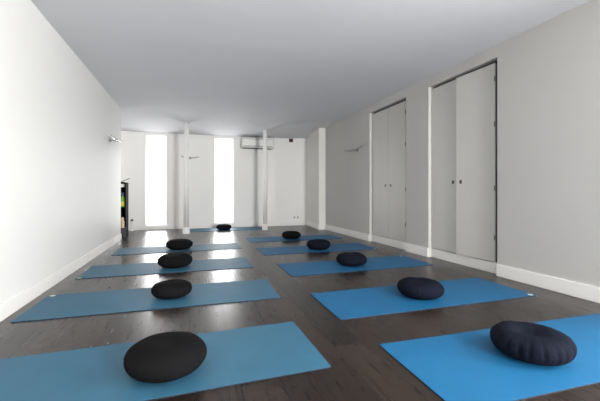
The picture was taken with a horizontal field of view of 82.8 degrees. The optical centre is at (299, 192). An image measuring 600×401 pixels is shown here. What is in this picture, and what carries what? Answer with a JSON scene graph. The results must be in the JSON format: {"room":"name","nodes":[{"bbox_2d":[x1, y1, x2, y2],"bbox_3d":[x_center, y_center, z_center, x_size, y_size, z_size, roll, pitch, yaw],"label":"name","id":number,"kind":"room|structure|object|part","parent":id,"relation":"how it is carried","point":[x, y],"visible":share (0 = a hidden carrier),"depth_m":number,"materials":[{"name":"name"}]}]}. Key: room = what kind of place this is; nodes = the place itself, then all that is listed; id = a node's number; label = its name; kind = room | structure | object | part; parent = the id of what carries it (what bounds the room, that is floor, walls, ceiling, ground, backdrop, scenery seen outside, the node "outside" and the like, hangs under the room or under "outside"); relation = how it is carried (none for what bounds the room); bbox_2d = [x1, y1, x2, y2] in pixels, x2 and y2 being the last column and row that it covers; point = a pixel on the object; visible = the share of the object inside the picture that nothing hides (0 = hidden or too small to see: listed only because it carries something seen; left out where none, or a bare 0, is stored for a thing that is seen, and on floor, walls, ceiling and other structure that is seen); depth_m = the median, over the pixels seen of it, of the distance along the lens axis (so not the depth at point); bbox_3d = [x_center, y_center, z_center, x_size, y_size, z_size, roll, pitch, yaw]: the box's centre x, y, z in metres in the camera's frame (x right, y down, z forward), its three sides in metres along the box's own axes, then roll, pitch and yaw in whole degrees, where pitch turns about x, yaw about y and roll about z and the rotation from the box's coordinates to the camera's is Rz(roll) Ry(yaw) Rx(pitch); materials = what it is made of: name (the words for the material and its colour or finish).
{"room":"exercise studio","nodes":[
{"label":"exercise studio","id":0,"kind":"room"},
{"bbox_2d":[0,0,120,303],"bbox_3d":[-2.049,-0.380,1.759,0.142,2.660,10.580,0,0,-18],"label":"wall","id":1,"kind":"structure","parent":0,"point":[60,169],"depth_m":3.37,"materials":[{"name":"paint"}]},
{"bbox_2d":[0,234,121,321],"bbox_3d":[-1.975,0.887,1.783,0.016,0.125,10.580,0,0,-18],"label":"baseboard","id":2,"kind":"structure","parent":1,"relation":"attached to","point":[18,301],"depth_m":3.31,"materials":[{"name":"white wood"}]},
{"bbox_2d":[121,131,305,225],"bbox_3d":[-2.496,-0.380,9.183,6.500,2.660,0.180,0,0,-17],"label":"wall","id":3,"kind":"structure","parent":0,"point":[290,157],"depth_m":9.13,"materials":[{"name":"paint"}]},
{"bbox_2d":[143,132,167,225],"bbox_3d":[-3.689,-0.339,8.713,0.593,2.397,0.008,0,0,-17],"label":"trim","id":4,"kind":"structure","parent":3,"relation":"attached to","point":[143,132],"depth_m":8.63,"materials":[{"name":"white paint"}]},
{"bbox_2d":[145,134,166,225],"bbox_3d":[-3.706,-0.316,8.767,0.523,2.342,0.045,0,0,-17],"label":"window","id":5,"kind":"structure","parent":3,"relation":"in","point":[145,134],"depth_m":8.74,"materials":[{"name":"white glass"}]},
{"bbox_2d":[129,224,212,229],"bbox_3d":[-3.958,0.900,8.626,3.377,0.100,0.014,0,0,-17],"label":"baseboard","id":6,"kind":"structure","parent":3,"relation":"attached to","point":[199,225],"depth_m":8.80,"materials":[{"name":"white wood"}]},
{"bbox_2d":[214,137,233,223],"bbox_3d":[-2.076,-0.324,9.275,0.533,2.327,0.045,0,0,-17],"label":"window","id":7,"kind":"structure","parent":3,"relation":"in","point":[214,137],"depth_m":9.27,"materials":[{"name":"white glass"}]},
{"bbox_2d":[213,135,234,224],"bbox_3d":[-2.059,-0.339,9.221,0.603,2.397,0.008,0,0,-17],"label":"trim","id":8,"kind":"structure","parent":3,"relation":"attached to","point":[213,135],"depth_m":9.13,"materials":[{"name":"white paint"}]},
{"bbox_2d":[235,223,267,226],"bbox_3d":[-1.341,0.900,9.442,0.900,0.100,0.014,0,0,-17],"label":"baseboard","id":9,"kind":"structure","parent":3,"relation":"attached to","point":[237,224],"depth_m":9.41,"materials":[{"name":"white wood"}]},
{"bbox_2d":[241,137,272,149],"bbox_3d":[-1.183,-1.356,9.389,0.876,0.294,0.208,0,0,-17],"label":"air conditioner","id":10,"kind":"object","parent":3,"relation":"attached to","point":[246,142],"visible":1,"depth_m":9.29,"materials":[{"name":"white plastic"}]},
{"bbox_2d":[268,150,274,225],"bbox_3d":[-0.803,-0.120,9.598,0.220,2.140,0.035,0,0,-17],"label":"trim","id":11,"kind":"structure","parent":3,"relation":"attached to","point":[271,153],"depth_m":9.58,"materials":[{"name":"white paint"}]},
{"bbox_2d":[275,222,304,225],"bbox_3d":[-0.272,0.900,9.775,0.900,0.100,0.014,0,0,-17],"label":"baseboard","id":12,"kind":"structure","parent":3,"relation":"attached to","point":[276,223],"depth_m":9.75,"materials":[{"name":"white wood"}]},
{"bbox_2d":[0,225,599,400],"bbox_3d":[-0.645,1.010,3.161,6.850,0.120,12.820,0,0,-17],"label":"floor","id":13,"kind":"structure","parent":0,"point":[360,370],"depth_m":2.58,"materials":[{"name":"brown wood"}]},
{"bbox_2d":[121,227,125,238],"bbox_3d":[-3.734,0.837,7.038,0.252,0.226,0.252,0,0,-17],"label":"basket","id":14,"kind":"object","parent":13,"relation":"on","point":[123,230],"visible":0.36,"depth_m":6.99,"materials":[{"name":"grey"}]},
{"bbox_2d":[121,182,128,236],"bbox_3d":[-3.964,0.367,7.275,0.482,1.165,0.310,0,0,-17],"label":"shelf unit","id":15,"kind":"object","parent":13,"relation":"on","point":[124,210],"visible":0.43,"depth_m":7.38,"materials":[{"name":"black laminate"}]},
{"bbox_2d":[121,193,124,206],"bbox_3d":[-3.791,0.155,7.271,0.126,0.305,0.126,0,0,-17],"label":"spray bottle","id":16,"kind":"object","parent":15,"relation":"on","point":[122,195],"visible":0.69,"depth_m":7.23,"materials":[{"name":"green plastic"}]},
{"bbox_3d":[-4.008,0.367,7.417,0.432,1.165,0.012,0,0,-17],"label":"panel","id":17,"kind":"part","parent":15,"relation":"part of","materials":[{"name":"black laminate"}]},
{"bbox_3d":[-3.746,0.367,7.343,0.025,1.165,0.310,0,0,-17],"label":"panel","id":18,"kind":"part","parent":15,"relation":"part of","materials":[{"name":"black laminate"}]},
{"bbox_2d":[10,279,280,322],"bbox_3d":[-1.238,0.947,3.092,2.028,0.006,0.686,0,0,-17],"label":"yoga mat","id":19,"kind":"object","parent":13,"relation":"on","point":[59,306],"visible":0.96,"depth_m":3.00,"materials":[{"name":"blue rubber"}]},
{"bbox_2d":[151,279,191,298],"bbox_3d":[-1.169,0.877,3.103,0.349,0.133,0.350,0,0,-30],"label":"cushion","id":20,"kind":"object","parent":19,"relation":"on","point":[172,288],"visible":1,"depth_m":2.99,"materials":[{"name":"black fabric"}]},
{"bbox_2d":[75,257,252,278],"bbox_3d":[-1.627,0.947,4.337,1.969,0.006,0.686,0,0,-18],"label":"yoga mat","id":21,"kind":"object","parent":13,"relation":"on","point":[102,271],"visible":0.97,"depth_m":4.22,"materials":[{"name":"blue rubber"}]},
{"bbox_2d":[158,253,192,267],"bbox_3d":[-1.591,0.864,4.342,0.419,0.158,0.417,0,0,8],"label":"cushion","id":22,"kind":"object","parent":21,"relation":"on","point":[171,260],"visible":1,"depth_m":4.20,"materials":[{"name":"black fabric"}]},
{"bbox_2d":[0,322,330,400],"bbox_3d":[-0.870,0.947,1.850,1.969,0.006,0.686,0,0,-19],"label":"yoga mat","id":23,"kind":"object","parent":13,"relation":"on","point":[238,356],"visible":0.92,"depth_m":1.82,"materials":[{"name":"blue rubber"}]},
{"bbox_2d":[123,331,206,382],"bbox_3d":[-0.711,0.865,1.816,0.416,0.157,0.416,0,0,21],"label":"cushion","id":24,"kind":"object","parent":23,"relation":"on","point":[163,357],"visible":1,"depth_m":1.69,"materials":[{"name":"black fabric"}]},
{"bbox_2d":[111,243,241,255],"bbox_3d":[-2.018,0.947,5.750,1.969,0.006,0.686,0,0,-19],"label":"yoga mat","id":25,"kind":"object","parent":13,"relation":"on","point":[221,246],"visible":0.95,"depth_m":5.63,"materials":[{"name":"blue rubber"}]},
{"bbox_2d":[166,239,192,249],"bbox_3d":[-2.023,0.864,5.705,0.424,0.159,0.425,0,0,-44],"label":"cushion","id":26,"kind":"object","parent":25,"relation":"on","point":[175,244],"visible":1,"depth_m":5.55,"materials":[{"name":"black fabric"}]},
{"bbox_2d":[183,123,189,233],"bbox_3d":[-2.624,-0.338,7.845,0.160,2.575,0.160,0,0,-17],"label":"column","id":27,"kind":"structure","parent":13,"relation":"on","point":[186,230],"depth_m":7.79,"materials":[{"name":"white paint"}]},
{"bbox_2d":[190,227,261,231],"bbox_3d":[-1.906,0.947,8.718,1.910,0.006,0.686,0,0,-18],"label":"yoga mat","id":28,"kind":"object","parent":13,"relation":"on","point":[241,228],"visible":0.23,"depth_m":8.67,"materials":[{"name":"blue rubber"}]},
{"bbox_2d":[216,224,230,229],"bbox_3d":[-1.929,0.872,8.616,0.378,0.142,0.380,0,0,-5],"label":"cushion","id":29,"kind":"object","parent":28,"relation":"on","point":[220,226],"visible":0.99,"depth_m":8.47,"materials":[{"name":"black fabric"}]},
{"bbox_2d":[262,129,267,229],"bbox_3d":[-0.888,-0.338,8.627,0.144,2.575,0.144,0,0,-17],"label":"column","id":30,"kind":"structure","parent":13,"relation":"on","point":[264,226],"depth_m":8.58,"materials":[{"name":"white paint"}]},
{"bbox_2d":[246,234,342,242],"bbox_3d":[-0.130,0.947,7.051,1.900,0.006,0.686,0,0,-17],"label":"yoga mat","id":31,"kind":"object","parent":13,"relation":"on","point":[303,237],"visible":0.94,"depth_m":6.98,"materials":[{"name":"blue rubber"}]},
{"bbox_2d":[282,231,300,238],"bbox_3d":[-0.178,0.870,7.000,0.393,0.147,0.392,0,0,7],"label":"cushion","id":32,"kind":"object","parent":31,"relation":"on","point":[287,234],"visible":1,"depth_m":6.86,"materials":[{"name":"black fabric"}]},
{"bbox_2d":[306,128,324,229],"bbox_3d":[0.388,-0.380,9.323,0.200,2.660,1.270,0,0,-17],"label":"wall pier","id":33,"kind":"object","parent":13,"relation":"on","point":[315,142],"visible":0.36,"depth_m":8.89,"materials":[{"name":"paint"}]},
{"bbox_2d":[306,221,318,229],"bbox_3d":[0.324,0.885,9.303,0.014,0.130,1.273,0,0,-14],"label":"baseboard","id":34,"kind":"object","parent":33,"relation":"attached to","point":[313,225],"visible":0.91,"depth_m":9.21,"materials":[{"name":"white wood"}]},
{"bbox_2d":[256,243,376,255],"bbox_3d":[0.278,0.947,5.743,1.940,0.006,0.686,0,0,-18],"label":"yoga mat","id":35,"kind":"object","parent":13,"relation":"on","point":[350,246],"visible":0.97,"depth_m":5.63,"materials":[{"name":"blue rubber"}]},
{"bbox_2d":[306,239,330,249],"bbox_3d":[0.309,0.868,5.710,0.406,0.151,0.405,0,0,-31],"label":"cushion","id":36,"kind":"object","parent":35,"relation":"on","point":[316,244],"visible":1,"depth_m":5.56,"materials":[{"name":"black fabric"}]},
{"bbox_2d":[277,256,432,276],"bbox_3d":[0.721,0.947,4.467,1.940,0.006,0.686,0,0,-19],"label":"yoga mat","id":37,"kind":"object","parent":13,"relation":"on","point":[389,262],"visible":0.96,"depth_m":4.36,"materials":[{"name":"blue rubber"}]},
{"bbox_2d":[336,252,366,265],"bbox_3d":[0.675,0.870,4.451,0.399,0.148,0.397,0,0,20],"label":"cushion","id":38,"kind":"object","parent":37,"relation":"on","point":[345,258],"visible":1,"depth_m":4.31,"materials":[{"name":"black fabric"}]},
{"bbox_2d":[372,100,405,249],"bbox_3d":[1.611,-0.299,6.090,0.078,2.499,1.165,0,0,-18],"label":"closet","id":39,"kind":"object","parent":13,"relation":"on","point":[388,124],"visible":0.92,"depth_m":6.08,"materials":[{"name":"paint"}]},
{"bbox_3d":[1.501,-0.351,6.368,0.022,2.330,0.558,0,0,-18],"label":"door","id":40,"kind":"part","parent":39,"relation":"part of","materials":[{"name":"paint"}]},
{"bbox_3d":[1.671,-0.351,5.851,0.022,2.330,0.520,0,0,-18],"label":"door","id":41,"kind":"part","parent":39,"relation":"part of","materials":[{"name":"paint"}]},
{"bbox_2d":[310,278,535,319],"bbox_3d":[1.133,0.947,3.152,1.969,0.006,0.686,0,0,-18],"label":"yoga mat","id":42,"kind":"object","parent":13,"relation":"on","point":[375,301],"visible":0.96,"depth_m":3.03,"materials":[{"name":"blue rubber"}]},
{"bbox_2d":[397,277,443,299],"bbox_3d":[1.096,0.870,3.103,0.404,0.147,0.400,0,0,-18],"label":"cushion","id":43,"kind":"object","parent":42,"relation":"on","point":[422,288],"visible":1,"depth_m":2.97,"materials":[{"name":"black fabric"}]},
{"bbox_2d":[432,61,496,273],"bbox_3d":[2.136,-0.299,4.464,0.100,2.499,1.168,0,0,-18],"label":"closet","id":44,"kind":"object","parent":13,"relation":"on","point":[464,108],"visible":0.94,"depth_m":4.35,"materials":[{"name":"paint"}]},
{"bbox_3d":[2.027,-0.351,4.772,0.022,2.330,0.506,0,0,-18],"label":"door","id":45,"kind":"part","parent":44,"relation":"part of","materials":[{"name":"paint"}]},
{"bbox_3d":[2.184,-0.351,4.247,0.022,2.330,0.575,0,0,-21],"label":"door","id":46,"kind":"part","parent":44,"relation":"part of","materials":[{"name":"paint"}]},
{"bbox_2d":[379,313,599,400],"bbox_3d":[1.530,0.947,2.064,1.969,0.006,0.686,0,0,-16],"label":"yoga mat","id":47,"kind":"object","parent":13,"relation":"on","point":[465,366],"visible":0.86,"depth_m":1.85,"materials":[{"name":"blue rubber"}]},
{"bbox_2d":[490,321,576,365],"bbox_3d":[1.345,0.871,1.981,0.419,0.145,0.423,0,0,33],"label":"cushion","id":48,"kind":"object","parent":47,"relation":"on","point":[533,343],"visible":1,"depth_m":1.87,"materials":[{"name":"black fabric"}]},
{"bbox_2d":[31,0,589,137],"bbox_3d":[-0.598,-1.683,3.177,6.750,0.293,12.623,0,0,-17],"label":"ceiling","id":49,"kind":"structure","parent":0,"point":[240,68],"depth_m":3.99,"materials":[{"name":"paint"}]},
{"bbox_2d":[325,0,599,286],"bbox_3d":[2.310,-0.380,4.137,0.260,2.660,12.520,0,0,-18],"label":"wall","id":50,"kind":"structure","parent":0,"point":[548,73],"depth_m":3.52,"materials":[{"name":"paint"}]},
{"bbox_2d":[325,224,368,240],"bbox_3d":[0.996,0.882,7.677,0.018,0.135,2.233,0,0,-18],"label":"baseboard","id":51,"kind":"structure","parent":50,"relation":"attached to","point":[359,235],"depth_m":7.45,"materials":[{"name":"white wood"}]},
{"bbox_2d":[405,243,427,256],"bbox_3d":[1.796,0.882,5.252,0.017,0.135,0.540,0,0,-18],"label":"baseboard","id":52,"kind":"structure","parent":50,"relation":"attached to","point":[411,248],"depth_m":5.23,"materials":[{"name":"white wood"}]},
{"bbox_2d":[496,264,599,302],"bbox_3d":[3.194,0.882,1.016,0.016,0.135,6.040,0,0,-18],"label":"baseboard","id":53,"kind":"structure","parent":50,"relation":"attached to","point":[579,290],"depth_m":3.29,"materials":[{"name":"white wood"}]}
]}

